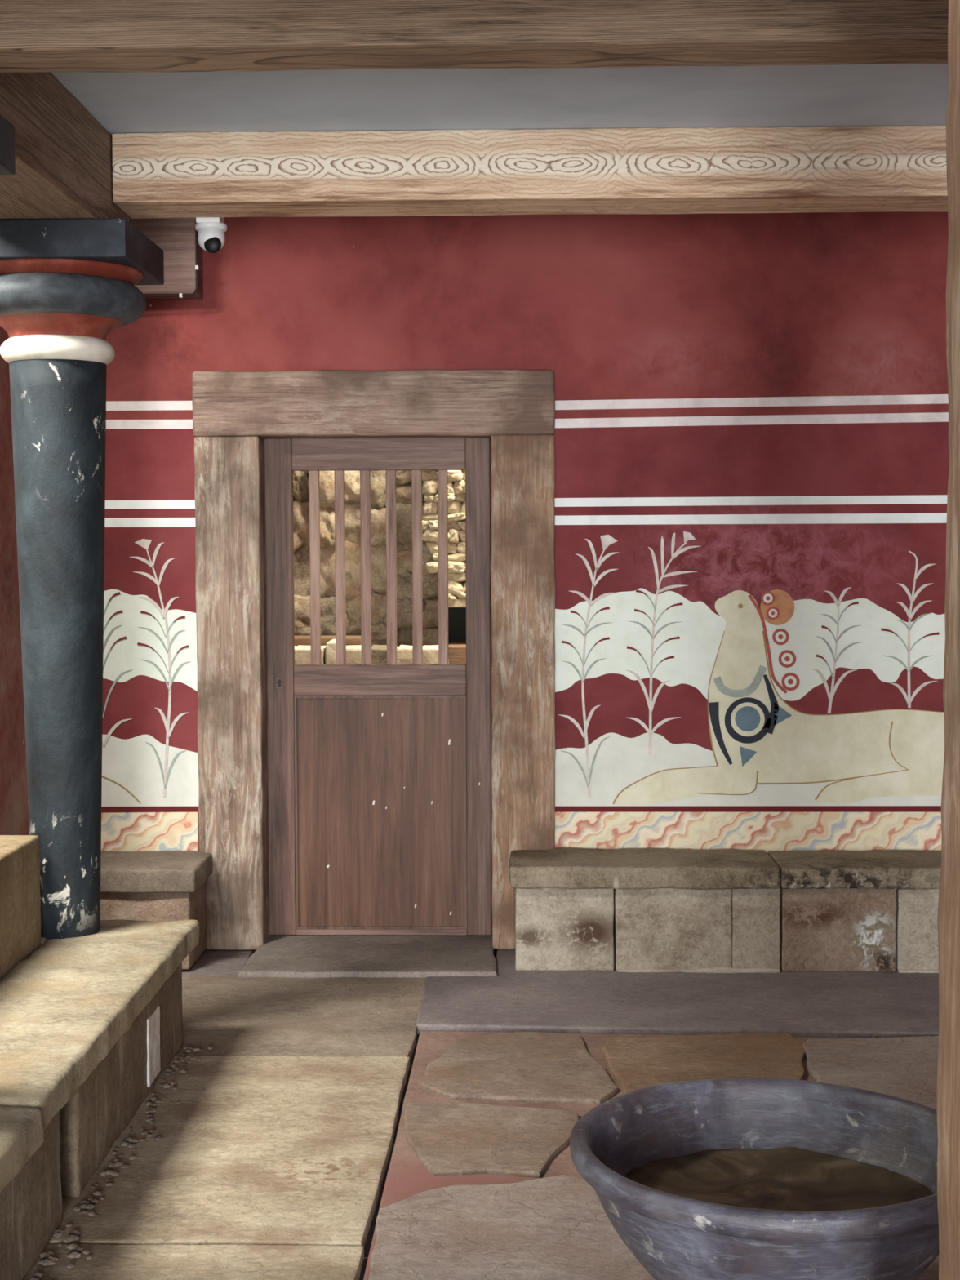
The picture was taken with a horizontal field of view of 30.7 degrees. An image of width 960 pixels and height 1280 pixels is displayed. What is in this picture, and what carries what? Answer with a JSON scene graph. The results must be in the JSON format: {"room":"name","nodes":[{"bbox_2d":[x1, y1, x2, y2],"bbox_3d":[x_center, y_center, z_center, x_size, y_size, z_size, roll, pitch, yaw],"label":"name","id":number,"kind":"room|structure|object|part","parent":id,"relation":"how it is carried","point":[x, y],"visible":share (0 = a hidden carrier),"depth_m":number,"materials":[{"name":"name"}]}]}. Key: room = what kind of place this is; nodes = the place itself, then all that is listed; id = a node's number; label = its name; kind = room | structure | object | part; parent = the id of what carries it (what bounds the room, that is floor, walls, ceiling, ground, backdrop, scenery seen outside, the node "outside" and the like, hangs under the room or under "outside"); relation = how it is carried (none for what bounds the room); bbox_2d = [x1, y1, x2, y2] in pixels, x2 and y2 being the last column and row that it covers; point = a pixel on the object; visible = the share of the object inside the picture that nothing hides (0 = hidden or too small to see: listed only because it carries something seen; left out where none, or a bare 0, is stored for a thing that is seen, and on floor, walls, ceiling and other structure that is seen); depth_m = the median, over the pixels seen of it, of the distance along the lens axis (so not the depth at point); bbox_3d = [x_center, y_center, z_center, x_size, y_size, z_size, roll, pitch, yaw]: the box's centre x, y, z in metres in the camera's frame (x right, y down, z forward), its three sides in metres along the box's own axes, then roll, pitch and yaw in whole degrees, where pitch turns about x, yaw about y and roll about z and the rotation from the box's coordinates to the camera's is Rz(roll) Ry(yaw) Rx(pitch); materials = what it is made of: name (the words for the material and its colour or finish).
{"room":"historic interior","nodes":[
{"label":"historic interior","id":0,"kind":"room"},
{"bbox_2d":[0,325,29,835],"bbox_3d":[-1.802,-0.239,6.226,0.300,3.150,1.130,0,3,1],"label":"wall","id":1,"kind":"structure","parent":0,"point":[14,804],"depth_m":6.15,"materials":[{"name":"red paint"}]},
{"bbox_2d":[22,949,938,1279],"bbox_3d":[-0.275,1.476,3.012,6.300,0.164,8.250,0,3,1],"label":"floor","id":2,"kind":"structure","parent":0,"point":[330,1128],"depth_m":4.97,"materials":[{"name":"grey stone"}]},
{"bbox_2d":[0,835,49,980],"bbox_3d":[-1.437,0.970,4.451,0.247,0.721,2.123,0,3,1],"label":"parapet","id":3,"kind":"object","parent":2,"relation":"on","point":[20,926],"visible":0.3,"depth_m":4.97,"materials":[{"name":"stone"}]},
{"bbox_2d":[0,919,199,1279],"bbox_3d":[-1.125,1.172,3.602,0.429,0.407,3.826,0,3,1],"label":"stone bench","id":4,"kind":"object","parent":2,"relation":"on","point":[90,1024],"visible":0.97,"depth_m":4.35,"materials":[{"name":"stone"}]},
{"bbox_2d":[0,114,15,174],"bbox_3d":[-1.298,-0.075,3.663,0.536,2.097,0.536,0,3,1],"label":"column","id":5,"kind":"structure","parent":4,"relation":"on","point":[7,154],"depth_m":3.81,"materials":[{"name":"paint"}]},
{"bbox_2d":[0,71,128,221],"bbox_3d":[-1.290,-1.301,4.280,0.375,0.287,2.222,0,3,1],"label":"ceiling beam","id":6,"kind":"structure","parent":5,"relation":"on","point":[64,156],"depth_m":4.61,"materials":[{"name":"brown wood"}]},
{"bbox_3d":[-1.147,1.069,2.686,0.427,0.097,2.001,0,3,1],"label":"seat","id":7,"kind":"part","parent":4,"relation":"part of","materials":[{"name":"stone"}]},
{"bbox_2d":[0,218,164,938],"bbox_3d":[-1.260,-0.158,5.270,0.536,2.097,0.536,0,3,1],"label":"column","id":8,"kind":"structure","parent":4,"relation":"on","point":[65,284],"depth_m":5.16,"materials":[{"name":"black paint"}]},
{"bbox_2d":[0,272,146,327],"bbox_3d":[-1.263,-1.009,5.226,0.526,0.116,0.526,0,3,1],"label":"capital","id":9,"kind":"object","parent":8,"relation":"on","point":[105,300],"depth_m":5.03,"materials":[{"name":"black paint"}]},
{"bbox_3d":[-1.105,0.963,4.597,0.417,0.091,1.817,0,3,1],"label":"seat","id":10,"kind":"part","parent":4,"relation":"part of","materials":[{"name":"stone"}]},
{"bbox_2d":[29,1046,213,1279],"bbox_3d":[-0.897,1.317,4.452,0.122,0.017,2.002,0,3,1],"label":"pebbles","id":11,"kind":"object","parent":2,"relation":"on","point":[73,1237],"visible":1,"depth_m":4.34,"materials":[{"name":"grey stone"}]},
{"bbox_2d":[100,850,212,969],"bbox_3d":[-1.334,1.021,6.626,0.599,0.390,0.407,0,3,1],"label":"stone bench","id":12,"kind":"object","parent":2,"relation":"on","point":[164,886],"visible":0.48,"depth_m":6.45,"materials":[{"name":"beige stone"}]},
{"bbox_3d":[-1.334,0.876,6.618,0.599,0.098,0.407,0,3,1],"label":"seat","id":13,"kind":"part","parent":12,"relation":"part of","materials":[{"name":"grey stone"}]},
{"bbox_2d":[237,933,497,977],"bbox_3d":[-0.402,1.212,6.715,0.942,0.052,0.728,0,3,1],"label":"threshold","id":14,"kind":"object","parent":2,"relation":"on","point":[293,956],"visible":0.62,"depth_m":6.58,"materials":[{"name":"grey stone"}]},
{"bbox_2d":[508,847,941,973],"bbox_3d":[1.411,1.014,6.559,2.604,0.409,0.407,0,3,1],"label":"stone bench","id":15,"kind":"object","parent":2,"relation":"on","point":[629,909],"visible":0.96,"depth_m":6.40,"materials":[{"name":"beige stone"}]},
{"bbox_3d":[0.605,0.857,6.570,0.993,0.091,0.407,0,3,1],"label":"seat","id":16,"kind":"part","parent":15,"relation":"part of","materials":[{"name":"stone"}]},
{"bbox_3d":[1.906,0.856,6.542,1.613,0.087,0.402,0,3,1],"label":"seat","id":17,"kind":"part","parent":15,"relation":"part of","materials":[{"name":"stone"}]},
{"bbox_2d":[569,1077,938,1279],"bbox_3d":[0.580,1.169,3.422,0.808,0.402,0.809,0,3,1],"label":"stone basin","id":18,"kind":"object","parent":2,"relation":"on","point":[738,1178],"visible":0.97,"depth_m":3.52,"materials":[{"name":"grey stone"}]},
{"bbox_2d":[936,0,959,1279],"bbox_3d":[0.737,0.258,2.100,0.310,2.359,0.312,0,3,1],"label":"wooden post","id":19,"kind":"object","parent":2,"relation":"on","point":[948,1086],"visible":1,"depth_m":2.19,"materials":[{"name":"brown wood"}]},
{"bbox_2d":[49,63,949,135],"bbox_3d":[0.435,-1.583,3.714,4.900,0.323,6.400,0,3,1],"label":"ceiling","id":20,"kind":"structure","parent":0,"point":[875,94],"depth_m":4.75,"materials":[{"name":"grey paint"}]},
{"bbox_2d":[0,0,948,72],"bbox_3d":[0.783,-1.389,3.598,3.802,0.365,0.189,0,3,1],"label":"ceiling beam","id":21,"kind":"structure","parent":20,"relation":"attached to","point":[37,36],"depth_m":3.54,"materials":[{"name":"brown wood"}]},
{"bbox_2d":[111,124,947,218],"bbox_3d":[0.821,-1.398,5.217,3.802,0.205,0.254,0,3,1],"label":"ceiling beam","id":22,"kind":"structure","parent":20,"relation":"attached to","point":[849,168],"depth_m":5.11,"materials":[{"name":"brown wood"}]},
{"bbox_2d":[195,217,227,253],"bbox_3d":[-0.835,-1.280,5.437,0.099,0.165,0.100,0,3,1],"label":"security camera","id":23,"kind":"object","parent":22,"relation":"attached to","point":[211,230],"visible":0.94,"depth_m":5.40,"materials":[{"name":"white plastic"}]},
{"bbox_2d":[101,211,949,952],"bbox_3d":[0.513,-0.279,6.856,4.900,3.150,0.257,0,3,1],"label":"wall","id":24,"kind":"structure","parent":0,"point":[751,434],"depth_m":6.72,"materials":[{"name":"red paint"}]},
{"bbox_2d":[128,216,203,299],"bbox_3d":[-1.352,-1.513,6.638,0.576,0.420,0.147,0,3,1],"label":"beam","id":25,"kind":"structure","parent":24,"relation":"attached to","point":[176,237],"depth_m":6.56,"materials":[{"name":"brown wood"}]},
{"bbox_2d":[143,217,199,297],"bbox_3d":[-1.210,-1.501,6.555,0.312,0.436,0.019,0,3,1],"label":"cable","id":26,"kind":"object","parent":25,"relation":"attached to","point":[197,267],"visible":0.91,"depth_m":6.55,"materials":[{"name":"plastic"}]},
{"bbox_2d":[191,368,555,950],"bbox_3d":[-0.401,0.079,6.867,1.390,2.241,0.301,0,3,1],"label":"door frame","id":27,"kind":"structure","parent":24,"relation":"attached to","point":[234,412],"depth_m":6.71,"materials":[{"name":"brown wood"}]},
{"bbox_2d":[264,437,491,935],"bbox_3d":[-0.400,0.188,6.905,0.884,1.967,0.050,0,3,1],"label":"door","id":28,"kind":"structure","parent":24,"relation":"in","point":[380,775],"depth_m":6.91,"materials":[{"name":"brown wood"}]},
{"bbox_3d":[-0.790,0.170,6.893,0.026,0.044,0.005,0,3,1],"label":"keyhole plate","id":29,"kind":"part","parent":28,"relation":"part of","materials":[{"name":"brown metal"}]},
{"bbox_3d":[-0.397,-0.730,6.861,0.680,0.129,0.044,0,3,1],"label":"rail","id":30,"kind":"part","parent":28,"relation":"part of","materials":[{"name":"brown wood"}]},
{"bbox_3d":[-0.394,0.157,6.907,0.680,0.121,0.044,0,3,1],"label":"rail","id":31,"kind":"part","parent":28,"relation":"part of","materials":[{"name":"brown wood"}]},
{"bbox_3d":[-0.390,1.157,6.958,0.680,0.024,0.044,0,3,1],"label":"rail","id":32,"kind":"part","parent":28,"relation":"part of","materials":[{"name":"brown wood"}]},
{"bbox_3d":[-0.392,0.682,6.934,0.680,0.933,0.020,0,3,1],"label":"panel","id":33,"kind":"part","parent":28,"relation":"part of","materials":[{"name":"brown wood"}]},
{"label":"outside","id":34,"kind":"structure","parent":0,"visible":0},
{"bbox_3d":[-0.102,1.433,8.164,4.600,0.200,2.150,0,3,1],"label":"ground","id":35,"kind":"structure","parent":34,"visible":0},
{"bbox_2d":[293,470,448,646],"bbox_3d":[-0.288,-0.206,8.896,4.200,3.200,0.529,0,3,1],"label":"wall","id":36,"kind":"structure","parent":35,"relation":"on","point":[352,477],"depth_m":8.73,"materials":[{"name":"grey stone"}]},
{"bbox_2d":[448,641,466,664],"bbox_3d":[0.447,0.263,8.542,1.200,0.494,0.450,0,3,1],"label":"sill","id":37,"kind":"structure","parent":36,"relation":"attached to","point":[456,650],"depth_m":8.32,"materials":[{"name":"orange wood"}]},
{"bbox_2d":[422,470,466,643],"bbox_3d":[0.353,-0.885,8.539,1.334,1.813,0.441,0,3,1],"label":"stone wall","id":38,"kind":"structure","parent":37,"relation":"on","point":[455,478],"depth_m":8.41,"materials":[{"name":"stone"}]},
{"bbox_3d":[0.003,0.969,8.418,3.600,0.740,0.770,0,3,1],"label":"footing","id":39,"kind":"object","parent":35,"relation":"on","visible":0},
{"bbox_2d":[294,639,448,664],"bbox_3d":[-0.593,0.320,8.148,0.889,0.639,0.320,0,3,1],"label":"kerb","id":40,"kind":"object","parent":39,"relation":"on","point":[379,652],"visible":0.11,"depth_m":7.98,"materials":[{"name":"stone"}]},
{"bbox_2d":[294,635,360,646],"bbox_3d":[-0.746,0.032,8.423,0.371,0.099,0.220,0,3,1],"label":"plank","id":41,"kind":"object","parent":40,"relation":"on","point":[303,640],"visible":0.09,"depth_m":8.31,"materials":[{"name":"orange wood"}]}
]}

